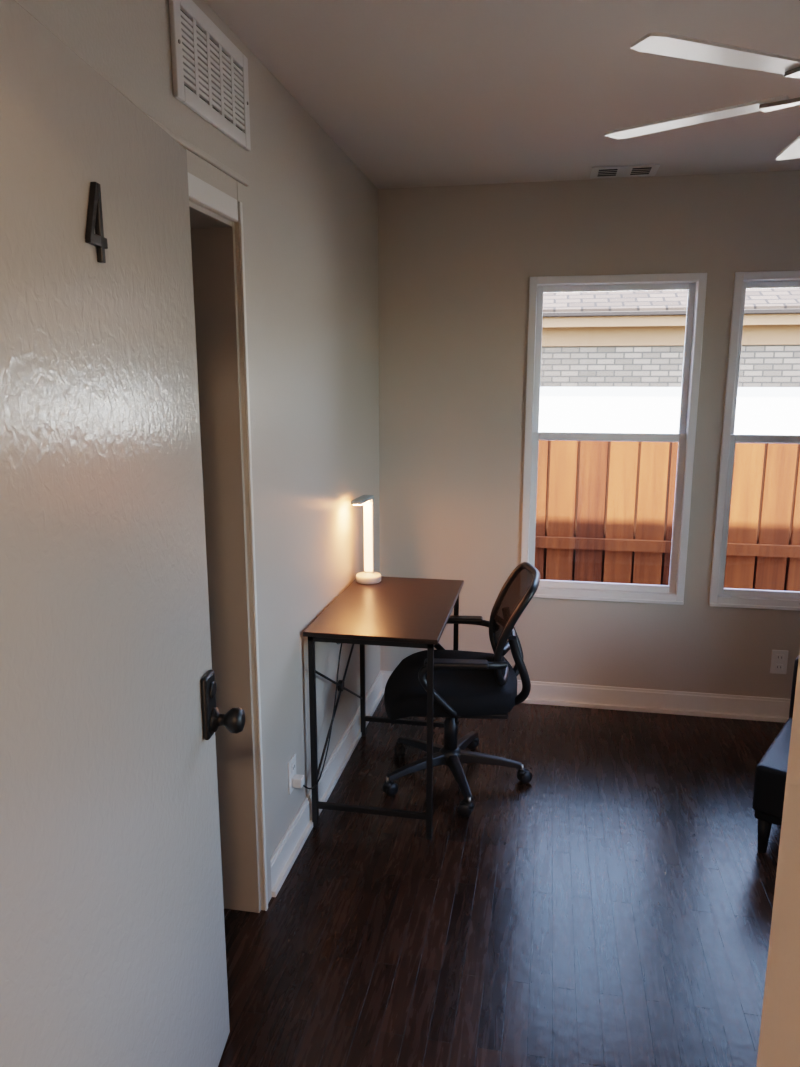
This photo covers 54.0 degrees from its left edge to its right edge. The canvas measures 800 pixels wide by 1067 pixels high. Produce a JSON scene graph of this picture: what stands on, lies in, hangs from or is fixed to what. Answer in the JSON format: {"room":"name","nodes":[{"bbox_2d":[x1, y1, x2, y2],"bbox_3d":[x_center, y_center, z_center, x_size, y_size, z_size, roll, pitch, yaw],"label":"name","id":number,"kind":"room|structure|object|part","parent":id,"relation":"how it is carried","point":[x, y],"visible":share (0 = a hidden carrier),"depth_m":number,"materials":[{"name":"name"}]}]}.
{"room":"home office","nodes":[
{"label":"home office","id":0,"kind":"room"},
{"bbox_2d":[15,0,379,857],"bbox_3d":[-0.453,-0.090,2.358,0.130,2.440,3.350,2,11,11],"label":"wall","id":1,"kind":"structure","parent":0,"point":[312,213],"depth_m":2.56,"materials":[{"name":"paint"}]},
{"bbox_2d":[146,114,271,909],"bbox_3d":[-0.487,0.194,1.816,0.022,2.095,0.904,2,11,11],"label":"trim","id":2,"kind":"structure","parent":1,"relation":"attached to","point":[200,164],"depth_m":2.12,"materials":[{"name":"paint"}]},
{"bbox_2d":[169,0,250,150],"bbox_3d":[-0.438,-1.080,1.853,0.014,0.224,0.420,2,11,11],"label":"air vent","id":3,"kind":"object","parent":1,"relation":"in","point":[208,79],"visible":1,"depth_m":1.82,"materials":[{"name":"white plastic"}]},
{"bbox_2d":[188,173,237,219],"bbox_3d":[-0.480,-0.747,1.631,0.006,0.049,0.730,2,11,11],"label":"trim","id":4,"kind":"structure","parent":1,"relation":"attached to","point":[201,191],"depth_m":1.83,"materials":[{"name":"white wood"}]},
{"bbox_2d":[189,201,260,912],"bbox_3d":[-0.562,0.244,1.843,0.139,1.985,0.770,2,11,11],"label":"door","id":5,"kind":"structure","parent":1,"relation":"attached to","point":[212,234],"depth_m":2.16,"materials":[{"name":"paint"}]},
{"bbox_2d":[238,201,267,910],"bbox_3d":[-0.407,0.151,2.196,0.006,2.030,0.016,2,11,11],"label":"trim","id":6,"kind":"structure","parent":1,"relation":"attached to","point":[240,209],"depth_m":2.17,"materials":[{"name":"white wood"}]},
{"bbox_2d":[288,754,295,794],"bbox_3d":[-0.361,0.811,2.648,0.010,0.116,0.072,2,11,11],"label":"wall outlet","id":7,"kind":"object","parent":1,"relation":"attached to","point":[292,763],"visible":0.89,"depth_m":2.63,"materials":[{"name":"white plastic"}]},
{"bbox_2d":[270,671,384,896],"bbox_3d":[-0.245,0.922,3.242,0.028,0.112,1.666,2,11,11],"label":"baseboard","id":8,"kind":"structure","parent":1,"relation":"attached to","point":[284,856],"depth_m":2.96,"materials":[{"name":"white wood"}]},
{"bbox_2d":[218,695,784,1066],"bbox_3d":[0.562,1.434,1.254,3.950,0.120,5.680,2,11,11],"label":"floor","id":9,"kind":"structure","parent":0,"point":[612,906],"depth_m":2.38,"materials":[{"name":"brown wood"}]},
{"bbox_2d":[303,576,463,839],"bbox_3d":[-0.029,0.631,3.088,0.465,0.742,0.800,2,11,11],"label":"writing desk","id":10,"kind":"object","parent":9,"relation":"on","point":[392,611],"visible":0.8,"depth_m":2.81,"materials":[{"name":"laminate"}]},
{"bbox_2d":[293,643,341,788],"bbox_3d":[-0.242,0.541,3.060,0.043,0.580,0.978,2,11,11],"label":"power cord","id":11,"kind":"object","parent":10,"relation":"hanging from","point":[298,780],"visible":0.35,"depth_m":2.83,"materials":[{"name":"black rubber"},{"name":"white plastic"}]},
{"bbox_2d":[351,495,380,583],"bbox_3d":[-0.147,0.032,3.254,0.108,0.370,0.214,3,12,14],"label":"desk lamp","id":12,"kind":"object","parent":10,"relation":"on","point":[369,576],"visible":1,"depth_m":3.29,"materials":[{"name":"white plastic"}]},
{"bbox_2d":[383,562,540,817],"bbox_3d":[0.237,0.565,3.093,0.604,0.869,0.607,1,11,4],"label":"office chair","id":13,"kind":"object","parent":9,"relation":"on","point":[467,684],"visible":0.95,"depth_m":3.00,"materials":[{"name":"black plastic"}]},
{"bbox_2d":[383,781,390,788],"bbox_3d":[-0.047,0.969,3.039,0.040,0.018,0.040,1,11,4],"label":"hood","id":14,"kind":"object","parent":13,"relation":"attached to","point":[387,784],"depth_m":3.03,"materials":[{"name":"black plastic"}]},
{"bbox_3d":[0.067,0.914,3.090,0.260,0.057,0.050,-6,13,-28],"label":"arm","id":15,"kind":"part","parent":13,"relation":"part of","materials":[{"name":"black plastic"}]},
{"bbox_3d":[0.092,0.879,3.268,0.260,0.057,0.050,11,15,43],"label":"arm","id":16,"kind":"part","parent":13,"relation":"part of","materials":[{"name":"black plastic"}]},
{"bbox_3d":[0.200,0.593,3.102,0.520,0.121,0.526,1,11,4],"label":"seat","id":17,"kind":"part","parent":13,"relation":"part of","materials":[{"name":"black fabric"}]},
{"bbox_3d":[0.231,0.929,3.013,0.050,0.057,0.260,-2,11,-10],"label":"arm","id":18,"kind":"part","parent":13,"relation":"part of","materials":[{"name":"black plastic"}]},
{"bbox_3d":[0.271,0.873,3.299,0.050,0.057,0.260,5,12,25],"label":"arm","id":19,"kind":"part","parent":13,"relation":"part of","materials":[{"name":"black plastic"}]},
{"bbox_2d":[465,800,473,808],"bbox_3d":[0.254,0.998,2.896,0.040,0.018,0.040,1,11,4],"label":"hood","id":20,"kind":"object","parent":13,"relation":"attached to","point":[469,804],"depth_m":2.88,"materials":[{"name":"black plastic"}]},
{"bbox_3d":[0.357,0.904,3.142,0.260,0.057,0.050,2,11,8],"label":"arm","id":21,"kind":"part","parent":13,"relation":"part of","materials":[{"name":"black plastic"}]},
{"bbox_3d":[0.445,0.343,3.036,0.179,0.410,0.462,1,11,4],"label":"frame","id":22,"kind":"part","parent":13,"relation":"part of","materials":[{"name":"black plastic"}]},
{"bbox_2d":[517,769,524,775],"bbox_3d":[0.486,0.951,3.133,0.040,0.018,0.040,1,11,4],"label":"hood","id":23,"kind":"object","parent":13,"relation":"attached to","point":[521,772],"depth_m":3.12,"materials":[{"name":"black plastic"}]},
{"bbox_2d":[753,655,798,852],"bbox_3d":[1.619,0.804,2.684,0.620,0.560,0.620,9,14,37],"label":"lounge chair","id":24,"kind":"object","parent":9,"relation":"on","point":[771,771],"visible":0.62,"depth_m":2.63,"materials":[{"name":"black leather"}]},
{"bbox_3d":[1.241,1.024,2.679,0.048,0.130,0.048,9,14,37],"label":"leg","id":25,"kind":"part","parent":24,"relation":"part of","materials":[{"name":"black wood"}]},
{"bbox_3d":[1.614,0.937,2.708,0.595,0.040,0.590,9,14,37],"label":"seat frame","id":26,"kind":"part","parent":24,"relation":"part of","materials":[{"name":"black leather"}]},
{"bbox_2d":[753,717,791,818],"bbox_3d":[1.601,0.850,2.669,0.620,0.175,0.560,9,14,37],"label":"seat cushion","id":27,"kind":"object","parent":24,"relation":"on","point":[771,771],"depth_m":2.62,"materials":[{"name":"black leather"}]},
{"bbox_3d":[1.762,0.624,2.845,0.610,0.270,0.140,9,14,37],"label":"backrest","id":28,"kind":"part","parent":24,"relation":"part of","materials":[{"name":"black leather"}]},
{"bbox_2d":[204,0,799,188],"bbox_3d":[0.562,-1.077,0.757,3.950,0.120,5.680,2,11,11],"label":"ceiling","id":29,"kind":"structure","parent":0,"point":[415,93],"depth_m":2.29,"materials":[{"name":"paint"}]},
{"bbox_2d":[590,164,659,178],"bbox_3d":[0.936,-1.513,3.281,0.270,0.006,0.170,2,11,11],"label":"ceiling vent","id":30,"kind":"object","parent":29,"relation":"attached to","point":[649,169],"depth_m":3.27,"materials":[{"name":"white metal"}]},
{"bbox_2d":[604,32,799,160],"bbox_3d":[1.040,-1.060,1.700,1.118,0.281,1.239,2,11,11],"label":"ceiling fan","id":31,"kind":"object","parent":29,"relation":"hanging from","point":[665,44],"depth_m":1.62,"materials":[{"name":"white"}]},
{"bbox_2d":[378,170,799,698],"bbox_3d":[1.456,-0.338,3.610,3.145,2.440,0.130,2,11,11],"label":"wall","id":32,"kind":"structure","parent":0,"point":[456,264],"depth_m":3.66,"materials":[{"name":"paint"}]},
{"bbox_2d":[380,670,790,722],"bbox_3d":[1.370,0.817,3.773,3.001,0.112,0.028,2,11,11],"label":"baseboard","id":33,"kind":"structure","parent":32,"relation":"attached to","point":[769,709],"depth_m":3.79,"materials":[{"name":"white wood"}]},
{"bbox_2d":[533,594,683,604],"bbox_3d":[0.958,0.312,3.757,0.760,0.016,0.020,2,11,11],"label":"sill lip","id":34,"kind":"object","parent":32,"relation":"attached to","point":[535,595],"visible":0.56,"depth_m":3.74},
{"bbox_2d":[528,283,695,592],"bbox_3d":[0.969,-0.429,3.670,0.692,1.412,0.062,2,11,11],"label":"window","id":35,"kind":"structure","parent":32,"relation":"in","point":[681,438],"depth_m":3.64,"materials":[{"name":"plastic"}]},
{"bbox_3d":[0.972,-0.779,3.617,0.692,0.704,0.028,2,11,11],"label":"upper sash","id":36,"kind":"part","parent":35,"relation":"part of","materials":[{"name":"clear glass"}]},
{"bbox_2d":[521,273,706,601],"bbox_3d":[0.968,-0.428,3.664,0.760,1.480,0.114,2,11,11],"label":"frame","id":37,"kind":"object","parent":32,"relation":"attached to","point":[700,279],"visible":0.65,"depth_m":3.58,"materials":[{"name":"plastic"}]},
{"bbox_2d":[709,270,799,606],"bbox_3d":[1.827,-0.396,3.504,0.760,1.480,0.114,2,11,11],"label":"frame","id":38,"kind":"object","parent":32,"relation":"attached to","point":[740,277],"visible":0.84,"depth_m":3.51,"materials":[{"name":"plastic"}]},
{"bbox_2d":[709,603,799,610],"bbox_3d":[1.818,0.344,3.597,0.760,0.016,0.020,2,11,11],"label":"sill lip","id":39,"kind":"object","parent":32,"relation":"attached to","point":[710,604],"visible":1,"depth_m":3.62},
{"bbox_2d":[718,281,799,598],"bbox_3d":[1.829,-0.397,3.509,0.692,1.412,0.062,2,11,11],"label":"window","id":40,"kind":"structure","parent":32,"relation":"in","point":[738,437],"depth_m":3.55,"materials":[{"name":"plastic"}]},
{"bbox_3d":[1.832,-0.748,3.457,0.692,0.704,0.028,2,11,11],"label":"upper sash","id":41,"kind":"part","parent":40,"relation":"part of","materials":[{"name":"clear glass"}]},
{"bbox_2d":[770,650,788,673],"bbox_3d":[1.769,0.600,3.662,0.072,0.116,0.010,2,11,11],"label":"wall outlet","id":42,"kind":"object","parent":32,"relation":"attached to","point":[779,658],"visible":1,"depth_m":3.66,"materials":[{"name":"white plastic"}]},
{"bbox_2d":[775,664,782,669],"bbox_3d":[1.769,0.624,3.665,0.034,0.030,0.004,2,11,11],"label":"socket","id":43,"kind":"object","parent":42,"relation":"attached to","point":[777,666],"depth_m":3.66,"materials":[{"name":"white plastic"}]},
{"bbox_2d":[776,654,783,660],"bbox_3d":[1.769,0.577,3.656,0.034,0.030,0.004,2,11,11],"label":"socket","id":44,"kind":"object","parent":42,"relation":"attached to","point":[779,657],"depth_m":3.65,"materials":[{"name":"white plastic"}]},
{"bbox_3d":[0.790,0.275,0.514,3.015,2.440,0.120,2,11,11],"label":"wall","id":45,"kind":"structure","parent":0,"visible":0},
{"bbox_2d":[0,0,229,1066],"bbox_3d":[-0.463,0.322,1.305,0.037,2.018,0.882,1,11,3],"label":"leaf","id":46,"kind":"object","parent":45,"relation":"attached to","point":[113,946],"visible":1,"depth_m":1.17,"materials":[{"name":"grey paint"}]},
{"bbox_2d":[85,182,107,262],"bbox_3d":[-0.441,-0.451,1.137,0.009,0.110,0.059,1,11,3],"label":"house number","id":47,"kind":"object","parent":46,"relation":"attached to","point":[94,223],"depth_m":1.13,"materials":[{"name":"black metal"}]},
{"bbox_3d":[-0.441,-0.454,1.148,0.008,0.110,0.012,1,11,3],"label":"stem","id":48,"kind":"part","parent":47,"relation":"part of","materials":[{"name":"black metal"}]},
{"bbox_2d":[200,669,244,739],"bbox_3d":[-0.380,0.371,1.699,0.084,0.142,0.062,1,11,3],"label":"door handle","id":49,"kind":"object","parent":46,"relation":"attached to","point":[208,703],"depth_m":1.68,"materials":[{"name":"black metal"}]},
{"bbox_2d":[209,681,216,697],"bbox_3d":[-0.404,0.336,1.694,0.008,0.036,0.036,1,11,3],"label":"cylinder","id":50,"kind":"object","parent":49,"relation":"attached to","point":[213,687],"visible":1,"depth_m":1.69,"materials":[{"name":"black metal"}]},
{"bbox_3d":[-0.373,0.406,1.706,0.070,0.056,0.056,1,11,3],"label":"knob","id":51,"kind":"part","parent":49,"relation":"part of","materials":[{"name":"black metal"}]},
{"bbox_2d":[756,651,799,1066],"bbox_3d":[-0.091,0.429,0.714,0.860,2.060,0.138,2,11,11],"label":"trim","id":52,"kind":"structure","parent":45,"relation":"attached to","point":[779,1038],"depth_m":0.64,"materials":[{"name":"paint"}]},
{"label":"outside","id":53,"kind":"structure","parent":0,"visible":0},
{"bbox_3d":[7.090,-1.136,15.980,32.000,0.100,26.120,2,11,11],"label":"ground","id":54,"kind":"structure","parent":53,"visible":0},
{"bbox_2d":[534,440,799,590],"bbox_3d":[2.130,0.261,4.540,9.483,1.604,0.126,2,11,11],"label":"fence","id":55,"kind":"object","parent":54,"relation":"on","point":[605,509],"visible":0.02,"depth_m":4.62,"materials":[{"name":"brown wood"}]},
{"bbox_2d":[540,345,799,386],"bbox_3d":[4.738,-1.095,8.827,26.000,2.600,0.200,2,11,11],"label":"brick wall","id":56,"kind":"structure","parent":54,"relation":"on","point":[760,365],"depth_m":8.94,"materials":[{"name":"white brick"}]},
{"bbox_2d":[539,387,799,434],"bbox_3d":[4.718,-0.703,8.800,26.000,1.840,0.010,2,11,11],"label":"band","id":57,"kind":"object","parent":56,"relation":"attached to","point":[759,410],"depth_m":9.02,"materials":[{"name":"white"}]},
{"bbox_2d":[542,324,799,345],"bbox_3d":[4.716,-2.187,8.496,26.000,0.270,0.030,2,11,11],"label":"board","id":58,"kind":"object","parent":56,"relation":"attached to","point":[751,334],"visible":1,"depth_m":8.85,"materials":[{"name":"paint"}]},
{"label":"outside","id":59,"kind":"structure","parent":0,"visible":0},
{"bbox_2d":[543,288,799,311],"bbox_3d":[5.020,-3.439,9.876,26.000,1.470,3.780,2,11,11],"label":"roof","id":60,"kind":"structure","parent":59,"point":[766,298],"depth_m":8.76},
{"bbox_2d":[542,314,799,326],"bbox_3d":[4.676,-2.288,8.261,26.000,0.160,0.020,2,11,11],"label":"fascia","id":61,"kind":"object","parent":60,"relation":"attached to","point":[749,319],"depth_m":8.63,"materials":[{"name":"paint"}]},
{"bbox_2d":[543,308,799,316],"bbox_3d":[4.669,-2.334,8.211,26.000,0.050,0.060,2,11,11],"label":"gutter","id":62,"kind":"object","parent":61,"relation":"attached to","point":[795,310],"visible":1,"depth_m":8.56,"materials":[{"name":"metal"}]}
]}

